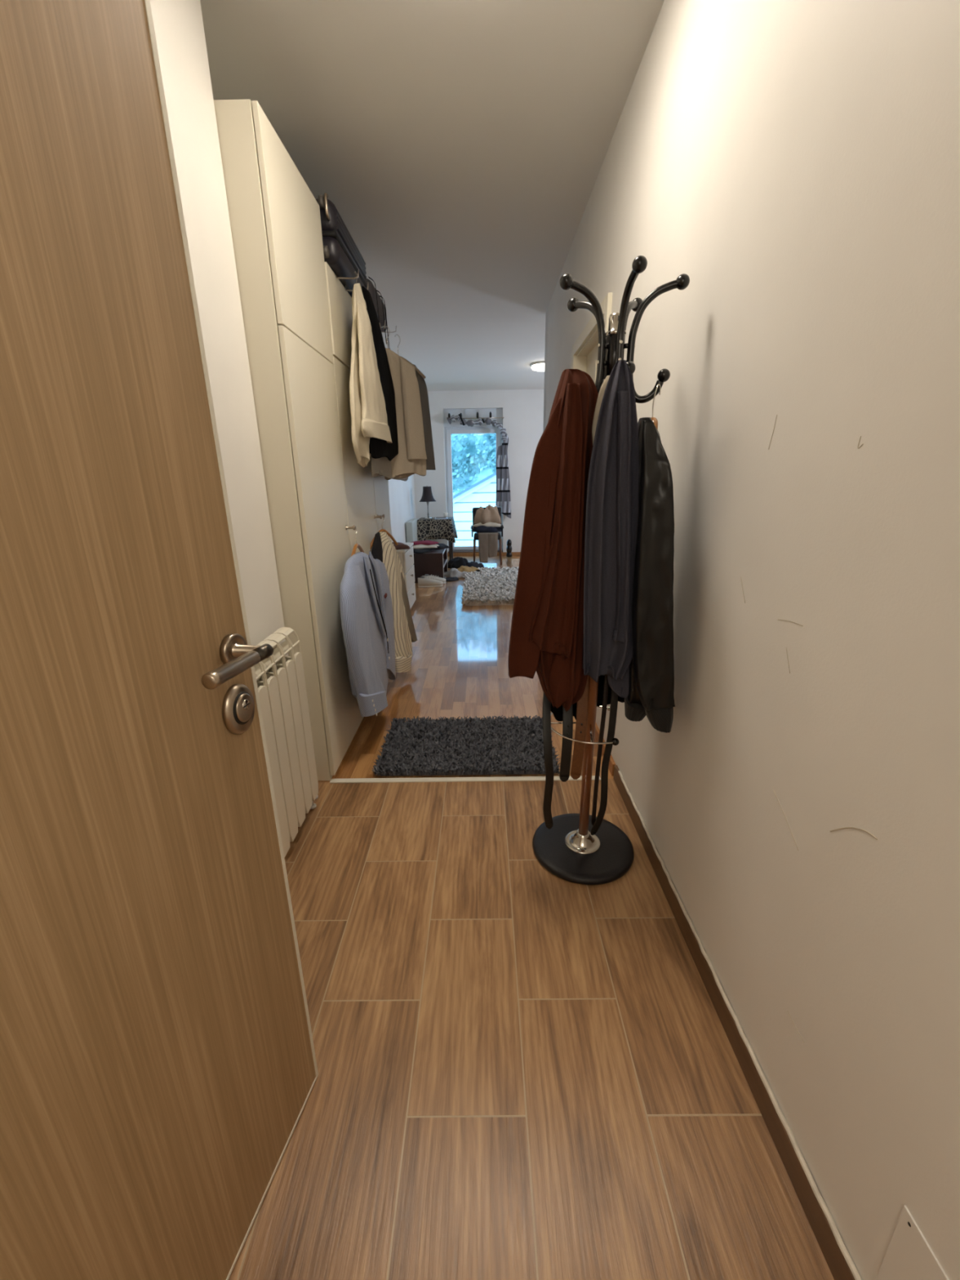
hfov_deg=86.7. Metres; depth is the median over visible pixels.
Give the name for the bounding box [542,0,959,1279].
wall
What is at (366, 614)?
jacket
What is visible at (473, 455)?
leafy tree
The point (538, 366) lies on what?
ceiling light
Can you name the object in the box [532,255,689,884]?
coat rack
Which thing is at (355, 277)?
hook
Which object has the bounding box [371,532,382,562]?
blazer
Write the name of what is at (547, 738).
belt
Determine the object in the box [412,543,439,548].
folded clothes
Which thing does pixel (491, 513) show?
blouse
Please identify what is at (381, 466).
shirt
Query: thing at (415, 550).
folded clothes
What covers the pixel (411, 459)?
jacket
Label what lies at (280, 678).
radiator
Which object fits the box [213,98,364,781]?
wardrobe
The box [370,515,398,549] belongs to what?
hanger
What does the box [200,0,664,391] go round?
ceiling
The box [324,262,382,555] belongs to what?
wall
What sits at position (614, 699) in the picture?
belt
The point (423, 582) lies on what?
sneaker
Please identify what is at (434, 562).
base cabinet
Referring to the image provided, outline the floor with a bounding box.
[228,555,834,1279]
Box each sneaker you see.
[417,576,443,587]
[422,573,445,583]
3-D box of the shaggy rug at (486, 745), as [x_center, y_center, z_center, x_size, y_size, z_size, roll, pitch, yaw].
[-0.059,0.515,2.520,0.873,0.042,0.580,-1,17,0]
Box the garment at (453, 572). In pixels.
[444,568,469,578]
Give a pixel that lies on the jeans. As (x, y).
(480, 529)
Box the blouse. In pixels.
[473,504,501,524]
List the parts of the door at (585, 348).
frame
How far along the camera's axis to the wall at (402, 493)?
7.20 m
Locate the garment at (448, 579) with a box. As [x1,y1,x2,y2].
[444,577,458,582]
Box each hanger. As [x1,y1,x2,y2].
[351,525,364,555]
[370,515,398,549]
[395,334,426,378]
[650,383,660,430]
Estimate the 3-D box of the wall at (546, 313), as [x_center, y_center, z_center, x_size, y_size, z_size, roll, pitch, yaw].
[1.631,-1.581,4.759,2.075,2.656,0.160,-1,17,0]
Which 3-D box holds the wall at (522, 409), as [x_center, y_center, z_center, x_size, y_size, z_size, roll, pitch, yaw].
[0.760,-2.809,8.726,4.050,2.656,0.320,-1,17,0]
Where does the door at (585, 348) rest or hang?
in the wall at (798, 161)
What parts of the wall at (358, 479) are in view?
door, door, door knob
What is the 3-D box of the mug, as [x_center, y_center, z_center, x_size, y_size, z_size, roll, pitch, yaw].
[-0.548,-2.025,8.269,0.098,0.089,0.074,9,20,29]
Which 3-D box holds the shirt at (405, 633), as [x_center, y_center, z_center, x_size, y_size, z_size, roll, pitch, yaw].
[-0.514,-0.232,3.270,0.076,0.936,0.296,8,20,27]
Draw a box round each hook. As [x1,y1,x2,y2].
[336,268,359,279]
[345,281,368,291]
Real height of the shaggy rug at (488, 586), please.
0.079 m
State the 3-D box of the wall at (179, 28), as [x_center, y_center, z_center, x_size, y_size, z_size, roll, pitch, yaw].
[-1.052,0.020,-0.220,0.500,2.656,4.360,-1,17,0]
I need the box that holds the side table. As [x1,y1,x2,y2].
[423,539,453,559]
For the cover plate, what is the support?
attached to the wall at (798, 161)
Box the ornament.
[506,539,511,556]
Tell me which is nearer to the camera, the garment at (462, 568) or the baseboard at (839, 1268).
the baseboard at (839, 1268)
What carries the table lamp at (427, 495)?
on the tablecloth
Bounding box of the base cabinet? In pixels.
[413,547,448,582]
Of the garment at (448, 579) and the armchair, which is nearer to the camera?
the garment at (448, 579)
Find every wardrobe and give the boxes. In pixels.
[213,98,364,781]
[373,475,391,541]
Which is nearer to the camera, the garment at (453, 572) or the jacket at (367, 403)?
the jacket at (367, 403)
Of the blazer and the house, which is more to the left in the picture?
the blazer
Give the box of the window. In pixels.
[443,408,504,552]
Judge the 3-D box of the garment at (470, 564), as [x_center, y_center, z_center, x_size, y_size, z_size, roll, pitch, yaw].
[-0.087,-1.151,7.741,0.301,0.104,0.210,-1,17,0]
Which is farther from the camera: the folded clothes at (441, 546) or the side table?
the side table
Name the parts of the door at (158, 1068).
handle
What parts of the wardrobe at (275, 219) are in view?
door, door, door knob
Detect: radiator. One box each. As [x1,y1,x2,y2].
[254,626,318,857]
[405,518,417,542]
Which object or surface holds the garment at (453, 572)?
on the floor
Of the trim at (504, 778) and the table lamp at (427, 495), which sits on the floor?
the trim at (504, 778)
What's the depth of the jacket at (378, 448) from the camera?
2.80 m
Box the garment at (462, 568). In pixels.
[457,565,479,573]
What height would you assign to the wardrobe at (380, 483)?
2.183 m
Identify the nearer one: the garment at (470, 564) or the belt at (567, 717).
the belt at (567, 717)
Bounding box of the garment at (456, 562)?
[447,556,468,568]
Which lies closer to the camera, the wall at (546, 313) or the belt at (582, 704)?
the belt at (582, 704)
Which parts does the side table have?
leg, leg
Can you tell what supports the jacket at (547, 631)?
hanging from the coat rack
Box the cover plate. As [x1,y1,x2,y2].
[877,1204,949,1279]
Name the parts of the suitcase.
carry handle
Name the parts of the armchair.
leg, backrest, seat, leg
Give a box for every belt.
[542,692,553,828]
[559,704,573,782]
[570,675,589,779]
[590,688,617,835]
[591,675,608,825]
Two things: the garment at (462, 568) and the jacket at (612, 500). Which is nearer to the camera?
the jacket at (612, 500)
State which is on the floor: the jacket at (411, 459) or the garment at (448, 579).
the garment at (448, 579)
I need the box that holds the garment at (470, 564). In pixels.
[466,561,484,568]
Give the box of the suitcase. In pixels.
[315,192,366,293]
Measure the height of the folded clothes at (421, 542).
0.037 m
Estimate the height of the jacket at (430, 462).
0.679 m
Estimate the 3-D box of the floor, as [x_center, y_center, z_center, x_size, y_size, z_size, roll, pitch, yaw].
[0.758,0.235,3.617,4.050,0.100,11.570,-1,17,0]
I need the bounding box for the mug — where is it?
[443,512,449,517]
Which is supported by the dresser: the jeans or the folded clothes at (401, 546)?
the folded clothes at (401, 546)
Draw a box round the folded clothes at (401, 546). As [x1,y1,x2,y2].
[392,542,410,550]
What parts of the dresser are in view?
drawer, drawer, drawer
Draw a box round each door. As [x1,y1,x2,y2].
[0,0,318,1279]
[571,292,612,383]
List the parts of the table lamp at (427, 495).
lamp shade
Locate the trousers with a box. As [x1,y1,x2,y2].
[478,532,497,562]
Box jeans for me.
[472,525,501,533]
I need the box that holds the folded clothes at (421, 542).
[413,540,439,545]
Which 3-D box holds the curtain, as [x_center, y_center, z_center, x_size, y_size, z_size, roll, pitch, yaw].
[-0.002,-2.860,8.454,1.044,1.659,0.149,-1,17,0]
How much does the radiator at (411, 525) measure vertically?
0.699 m
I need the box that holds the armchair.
[471,506,503,564]
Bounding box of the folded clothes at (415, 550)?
[413,547,432,553]
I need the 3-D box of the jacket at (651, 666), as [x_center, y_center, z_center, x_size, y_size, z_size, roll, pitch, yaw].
[0.465,-0.160,1.392,0.146,0.835,0.227,-1,17,0]
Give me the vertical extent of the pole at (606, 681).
0.693 m
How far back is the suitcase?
2.28 m
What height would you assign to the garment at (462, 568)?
0.116 m
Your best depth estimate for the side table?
8.22 m
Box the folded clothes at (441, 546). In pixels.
[430,543,448,549]
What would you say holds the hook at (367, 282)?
attached to the wall at (358, 479)
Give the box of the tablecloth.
[417,516,457,542]
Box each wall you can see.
[150,0,288,656]
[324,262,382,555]
[387,474,416,542]
[413,389,544,552]
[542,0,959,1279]
[542,308,547,432]
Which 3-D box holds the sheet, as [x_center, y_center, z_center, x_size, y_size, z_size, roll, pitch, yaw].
[0.109,-1.829,8.014,0.469,0.080,0.232,-1,17,0]
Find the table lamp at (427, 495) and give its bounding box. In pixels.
[418,485,435,519]
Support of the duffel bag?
on the wardrobe at (380, 483)
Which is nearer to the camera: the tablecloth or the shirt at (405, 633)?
the shirt at (405, 633)
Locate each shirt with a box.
[370,457,408,480]
[379,531,417,672]
[591,375,609,444]
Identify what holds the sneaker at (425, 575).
on the floor
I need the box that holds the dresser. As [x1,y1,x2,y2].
[396,542,416,608]
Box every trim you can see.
[329,775,600,783]
[617,770,862,1279]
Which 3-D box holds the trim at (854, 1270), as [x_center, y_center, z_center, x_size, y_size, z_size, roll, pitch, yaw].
[0.590,0.871,1.187,0.013,0.012,2.070,-1,17,0]
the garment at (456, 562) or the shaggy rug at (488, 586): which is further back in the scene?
the garment at (456, 562)
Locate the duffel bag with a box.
[364,276,390,349]
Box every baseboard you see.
[447,551,520,556]
[594,723,854,1279]
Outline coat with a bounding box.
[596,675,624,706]
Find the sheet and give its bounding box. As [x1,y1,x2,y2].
[472,522,501,527]
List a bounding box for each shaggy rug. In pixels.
[372,715,559,776]
[459,566,518,605]
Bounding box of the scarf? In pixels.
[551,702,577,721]
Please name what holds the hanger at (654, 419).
hanging from the coat rack
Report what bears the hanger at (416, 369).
hanging from the wardrobe at (380, 483)
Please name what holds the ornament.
on the floor
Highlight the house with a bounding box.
[453,471,496,546]
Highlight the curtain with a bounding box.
[446,413,511,518]
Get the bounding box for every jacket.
[339,551,395,716]
[349,283,392,466]
[361,285,398,461]
[384,347,426,479]
[413,364,435,470]
[507,368,598,711]
[582,360,639,697]
[624,417,675,733]
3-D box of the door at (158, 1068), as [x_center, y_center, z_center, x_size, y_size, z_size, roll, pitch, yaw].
[-0.452,0.124,0.405,0.117,2.054,0.902,2,18,10]
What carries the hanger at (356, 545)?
hanging from the wardrobe at (275, 219)
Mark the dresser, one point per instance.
(406, 556)
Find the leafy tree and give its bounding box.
[451,433,496,493]
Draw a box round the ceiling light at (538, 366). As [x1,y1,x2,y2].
[530,360,544,371]
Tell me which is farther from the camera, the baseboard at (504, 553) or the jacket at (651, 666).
the baseboard at (504, 553)
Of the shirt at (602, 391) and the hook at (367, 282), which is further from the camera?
the hook at (367, 282)
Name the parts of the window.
curtain rail, rod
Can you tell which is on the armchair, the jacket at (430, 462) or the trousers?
the trousers
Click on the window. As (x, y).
(455, 428)
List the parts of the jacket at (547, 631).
panel, panel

